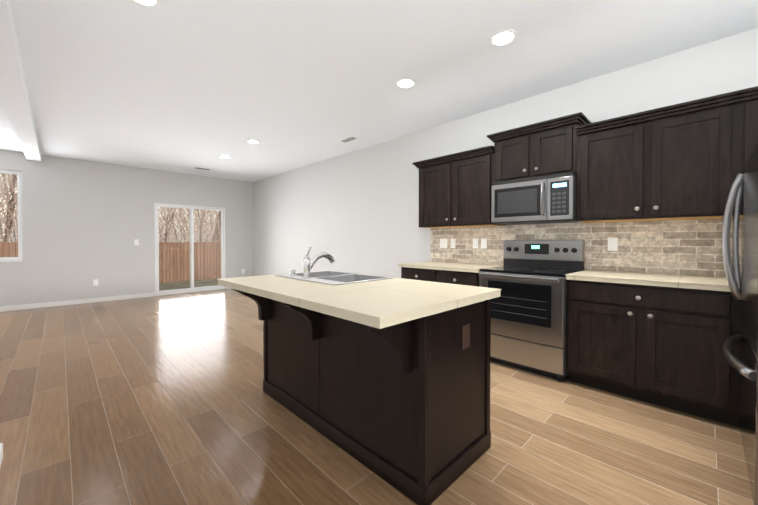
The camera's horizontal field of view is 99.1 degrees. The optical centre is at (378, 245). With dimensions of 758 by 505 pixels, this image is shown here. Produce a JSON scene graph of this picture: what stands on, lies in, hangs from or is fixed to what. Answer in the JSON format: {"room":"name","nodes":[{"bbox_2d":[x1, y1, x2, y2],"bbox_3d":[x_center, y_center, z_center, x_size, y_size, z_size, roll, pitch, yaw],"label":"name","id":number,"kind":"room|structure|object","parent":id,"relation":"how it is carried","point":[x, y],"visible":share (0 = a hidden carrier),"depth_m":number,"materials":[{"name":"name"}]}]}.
{"room":"kitchen","nodes":[
{"label":"kitchen","id":0,"kind":"room"},
{"bbox_2d":[0,149,252,306],"bbox_3d":[-5.930,-0.259,6.020,7.480,2.740,0.150,-1,1,-45],"label":"wall","id":1,"kind":"structure","parent":0,"point":[86,223],"depth_m":6.33,"materials":[{"name":"grey paint"}]},
{"bbox_2d":[0,169,22,261],"bbox_3d":[-6.587,-0.502,5.324,0.970,1.575,0.110,-1,1,-45],"label":"window","id":2,"kind":"structure","parent":1,"relation":"in","point":[18,174],"depth_m":5.62,"materials":[{"name":"white plastic"}]},
{"bbox_2d":[0,292,154,311],"bbox_3d":[-6.625,1.079,5.234,5.000,0.085,0.014,-1,1,-45],"label":"baseboard","id":3,"kind":"structure","parent":1,"relation":"attached to","point":[53,304],"depth_m":6.08,"materials":[{"name":"white"}]},
{"bbox_2d":[93,279,97,285],"bbox_3d":[-5.533,0.722,6.314,0.075,0.120,0.009,-1,1,-45],"label":"outlet","id":4,"kind":"object","parent":1,"relation":"attached to","point":[95,282],"visible":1,"depth_m":6.31,"materials":[{"name":"white plastic"}]},
{"bbox_2d":[134,239,138,244],"bbox_3d":[-5.068,-0.069,6.759,0.075,0.120,0.016,-1,1,-45],"label":"light switch","id":5,"kind":"object","parent":1,"relation":"attached to","point":[136,241],"visible":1,"depth_m":6.76,"materials":[{"name":"white plastic"}]},
{"bbox_2d":[154,203,225,295],"bbox_3d":[-4.364,0.075,7.546,1.475,2.030,0.120,-1,1,-45],"label":"door frame","id":6,"kind":"structure","parent":1,"relation":"attached to","point":[192,288],"depth_m":7.53,"materials":[{"name":"white plastic"}]},
{"bbox_2d":[0,289,753,504],"bbox_3d":[-2.560,1.207,2.635,7.480,0.100,9.730,-1,1,-45],"label":"floor","id":7,"kind":"structure","parent":0,"point":[161,400],"depth_m":2.00,"materials":[{"name":"laminate"}]},
{"bbox_2d":[0,443,2,467],"bbox_3d":[-0.751,1.144,0.437,0.014,0.085,3.762,-1,1,-45],"label":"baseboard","id":8,"kind":"structure","parent":7,"relation":"on","point":[1,444],"depth_m":1.73,"materials":[{"name":"white"}]},
{"bbox_2d":[229,287,490,504],"bbox_3d":[-0.217,0.726,2.134,0.865,0.876,1.600,-1,1,-45],"label":"kitchen island","id":9,"kind":"object","parent":7,"relation":"on","point":[386,379],"depth_m":1.69,"materials":[{"name":"black wood"}]},
{"bbox_2d":[217,275,500,330],"bbox_3d":[-0.240,0.271,2.098,0.972,0.033,1.672,-1,1,-45],"label":"island countertop","id":10,"kind":"structure","parent":9,"relation":"on","point":[390,302],"depth_m":1.63,"materials":[{"name":"beige stone"}]},
{"bbox_2d":[301,247,334,278],"bbox_3d":[-0.440,0.119,2.376,0.275,0.226,0.062,-1,1,-45],"label":"faucet","id":11,"kind":"object","parent":10,"relation":"on","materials":[{"name":"silver metal"}]},
{"bbox_2d":[273,271,392,286],"bbox_3d":[-0.362,0.330,2.457,0.540,0.197,0.790,-1,1,-45],"label":"sink","id":12,"kind":"object","parent":10,"relation":"in","point":[326,278],"depth_m":2.43,"materials":[{"name":"silver metal"}]},
{"bbox_2d":[401,267,479,286],"bbox_3d":[0.844,0.703,3.827,0.653,0.876,1.056,-1,1,-45],"label":"base cabinet","id":13,"kind":"object","parent":7,"relation":"on","point":[457,277],"visible":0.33,"depth_m":3.56,"materials":[{"name":"black wood"}]},
{"bbox_2d":[398,261,502,272],"bbox_3d":[0.840,0.243,3.832,0.644,0.040,1.085,-1,1,-45],"label":"countertop","id":14,"kind":"structure","parent":13,"relation":"on","point":[463,267],"depth_m":3.67,"materials":[{"name":"beige tile"}]},
{"bbox_2d":[479,240,584,381],"bbox_3d":[1.468,0.547,3.148,0.692,1.205,0.760,-1,1,-45],"label":"range","id":15,"kind":"object","parent":7,"relation":"on","point":[529,317],"visible":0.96,"depth_m":2.94,"materials":[{"name":"grey metal"}]},
{"bbox_2d":[566,280,713,419],"bbox_3d":[2.101,0.720,2.578,0.624,0.876,0.924,-1,1,-45],"label":"base cabinet","id":16,"kind":"object","parent":7,"relation":"on","point":[659,346],"depth_m":2.34,"materials":[{"name":"black wood"}]},
{"bbox_2d":[566,270,730,291],"bbox_3d":[2.388,0.265,2.268,0.644,0.040,1.764,-1,1,-45],"label":"countertop","id":17,"kind":"structure","parent":16,"relation":"on","point":[690,282],"depth_m":2.39,"materials":[{"name":"beige tile"}]},
{"bbox_2d":[714,291,741,426],"bbox_3d":[2.701,0.728,1.973,0.624,0.876,0.896,-1,1,-45],"label":"base cabinet","id":18,"kind":"object","parent":7,"relation":"on","point":[727,320],"depth_m":2.05,"materials":[{"name":"black wood"}]},
{"bbox_2d":[722,141,757,504],"bbox_3d":[2.129,0.358,1.406,0.930,1.630,0.862,-1,1,-45],"label":"refrigerator","id":19,"kind":"object","parent":7,"relation":"on","point":[743,286],"visible":1,"depth_m":1.63,"materials":[{"name":"grey metal"}]},
{"bbox_2d":[0,0,757,181],"bbox_3d":[-2.560,-1.633,2.597,7.480,0.100,9.730,-1,1,-45],"label":"ceiling","id":20,"kind":"structure","parent":0,"point":[184,86],"depth_m":2.83,"materials":[{"name":"white paint"}]},
{"bbox_2d":[0,0,40,161],"bbox_3d":[-4.110,-1.535,3.702,0.180,0.125,5.680,-1,1,-45],"label":"header beam","id":21,"kind":"structure","parent":20,"relation":"attached to","point":[14,93],"depth_m":3.03,"materials":[{"name":"white paint"}]},
{"bbox_2d":[132,0,159,6],"bbox_3d":[-1.491,-1.570,2.030,0.190,0.012,0.190,-1,1,-45],"label":"recessed light","id":22,"kind":"object","parent":20,"relation":"in","point":[151,3],"visible":1,"depth_m":2.08,"materials":[{"name":"white"}]},
{"bbox_2d":[247,139,259,143],"bbox_3d":[-1.943,-1.610,5.002,0.190,0.012,0.190,-1,1,-45],"label":"recessed light","id":23,"kind":"object","parent":20,"relation":"in","point":[253,141],"visible":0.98,"depth_m":4.98,"materials":[{"name":"white"}]},
{"bbox_2d":[339,136,358,142],"bbox_3d":[-0.459,-1.608,4.896,0.140,0.012,0.320,-1,1,-45],"label":"ceiling vent","id":24,"kind":"object","parent":20,"relation":"in","point":[348,139],"visible":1,"depth_m":4.88,"materials":[{"name":"white metal"}]},
{"bbox_2d":[396,78,414,87],"bbox_3d":[0.261,-1.585,3.160,0.190,0.012,0.190,-1,1,-45],"label":"recessed light","id":25,"kind":"object","parent":20,"relation":"in","point":[405,83],"visible":1,"depth_m":3.15,"materials":[{"name":"white"}]},
{"bbox_2d":[490,29,516,45],"bbox_3d":[0.943,-1.575,2.456,0.190,0.012,0.190,-1,1,-45],"label":"recessed light","id":26,"kind":"object","parent":20,"relation":"in","point":[503,37],"visible":1,"depth_m":2.44,"materials":[{"name":"white"}]},
{"bbox_2d":[252,28,757,277],"bbox_3d":[0.098,-0.247,5.141,0.150,2.740,9.580,-1,1,-45],"label":"wall","id":27,"kind":"structure","parent":0,"point":[356,211],"depth_m":4.80,"materials":[{"name":"grey paint"}]},
{"bbox_2d":[416,150,506,227],"bbox_3d":[0.973,-0.622,3.899,0.344,0.782,1.010,-1,1,-45],"label":"upper cabinet","id":28,"kind":"object","parent":27,"relation":"attached to","point":[456,192],"depth_m":3.73,"materials":[{"name":"black wood"}]},
{"bbox_2d":[492,118,587,181],"bbox_3d":[1.601,-0.891,3.261,0.344,0.454,0.770,-1,1,-45],"label":"upper cabinet","id":29,"kind":"object","parent":27,"relation":"attached to","point":[541,150],"depth_m":3.10,"materials":[{"name":"black wood"}]},
{"bbox_2d":[491,172,576,224],"bbox_3d":[1.558,-0.442,3.228,0.438,0.430,0.756,-1,1,-45],"label":"microwave","id":30,"kind":"object","parent":29,"relation":"attached to","point":[547,199],"visible":1,"depth_m":3.07,"materials":[{"name":"grey metal"}]},
{"bbox_2d":[431,218,741,276],"bbox_3d":[1.971,0.006,3.136,0.012,0.451,3.590,-1,1,-45],"label":"backsplash","id":31,"kind":"structure","parent":27,"relation":"attached to","point":[692,247],"depth_m":2.89,"materials":[{"name":"stone"}]},
{"bbox_2d":[440,239,446,247],"bbox_3d":[0.848,-0.030,4.254,0.011,0.120,0.115,-1,1,-45],"label":"light switch","id":32,"kind":"object","parent":31,"relation":"attached to","point":[443,243],"visible":1,"depth_m":4.25,"materials":[{"name":"white plastic"}]},
{"bbox_2d":[451,239,455,247],"bbox_3d":[0.951,-0.029,4.152,0.009,0.120,0.072,-1,1,-45],"label":"outlet","id":33,"kind":"object","parent":31,"relation":"attached to","point":[453,243],"visible":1,"depth_m":4.14,"materials":[{"name":"white plastic"}]},
{"bbox_2d":[473,239,477,247],"bbox_3d":[1.172,-0.026,3.928,0.011,0.120,0.072,-1,1,-45],"label":"light switch","id":34,"kind":"object","parent":31,"relation":"attached to","point":[475,243],"visible":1,"depth_m":3.92,"materials":[{"name":"white plastic"}]},
{"bbox_2d":[481,238,486,248],"bbox_3d":[1.250,-0.025,3.850,0.009,0.120,0.072,-1,1,-45],"label":"outlet","id":35,"kind":"object","parent":31,"relation":"attached to","point":[483,243],"visible":1,"depth_m":3.84,"materials":[{"name":"white plastic"}]},
{"bbox_2d":[608,238,617,250],"bbox_3d":[2.136,-0.013,2.955,0.009,0.120,0.075,-1,1,-45],"label":"outlet","id":36,"kind":"object","parent":31,"relation":"attached to","point":[612,244],"visible":1,"depth_m":2.95,"materials":[{"name":"white plastic"}]},
{"bbox_2d":[576,98,735,222],"bbox_3d":[2.211,-0.605,2.648,0.344,0.782,0.962,-1,1,-45],"label":"upper cabinet","id":37,"kind":"object","parent":27,"relation":"attached to","point":[685,160],"depth_m":2.47,"materials":[{"name":"black wood"}]},
{"bbox_2d":[732,90,757,217],"bbox_3d":[2.713,-0.598,2.142,0.344,0.782,0.464,-1,1,-45],"label":"upper cabinet","id":38,"kind":"object","parent":27,"relation":"attached to","point":[747,104],"depth_m":2.16,"materials":[{"name":"black wood"}]},
{"label":"outside","id":39,"kind":"structure","parent":0,"visible":0},
{"bbox_2d":[159,278,220,290],"bbox_3d":[-12.089,1.393,15.122,48.000,0.690,21.420,-1,1,-45],"label":"ground","id":40,"kind":"structure","parent":39,"point":[171,285],"depth_m":13.76,"materials":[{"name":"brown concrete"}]},
{"bbox_2d":[0,173,220,241],"bbox_3d":[-15.200,-3.398,18.200,52.000,10.012,15.376,-1,1,-45],"label":"trees","id":41,"kind":"object","parent":40,"relation":"on","point":[168,221],"depth_m":16.16,"materials":[{"name":"beige plant"}]},
{"bbox_2d":[0,242,220,282],"bbox_3d":[-8.388,0.789,11.375,44.000,1.800,6.060,-1,1,-45],"label":"fence","id":42,"kind":"object","parent":40,"relation":"on","point":[183,256],"depth_m":14.92,"materials":[{"name":"brown wood"}]}
]}

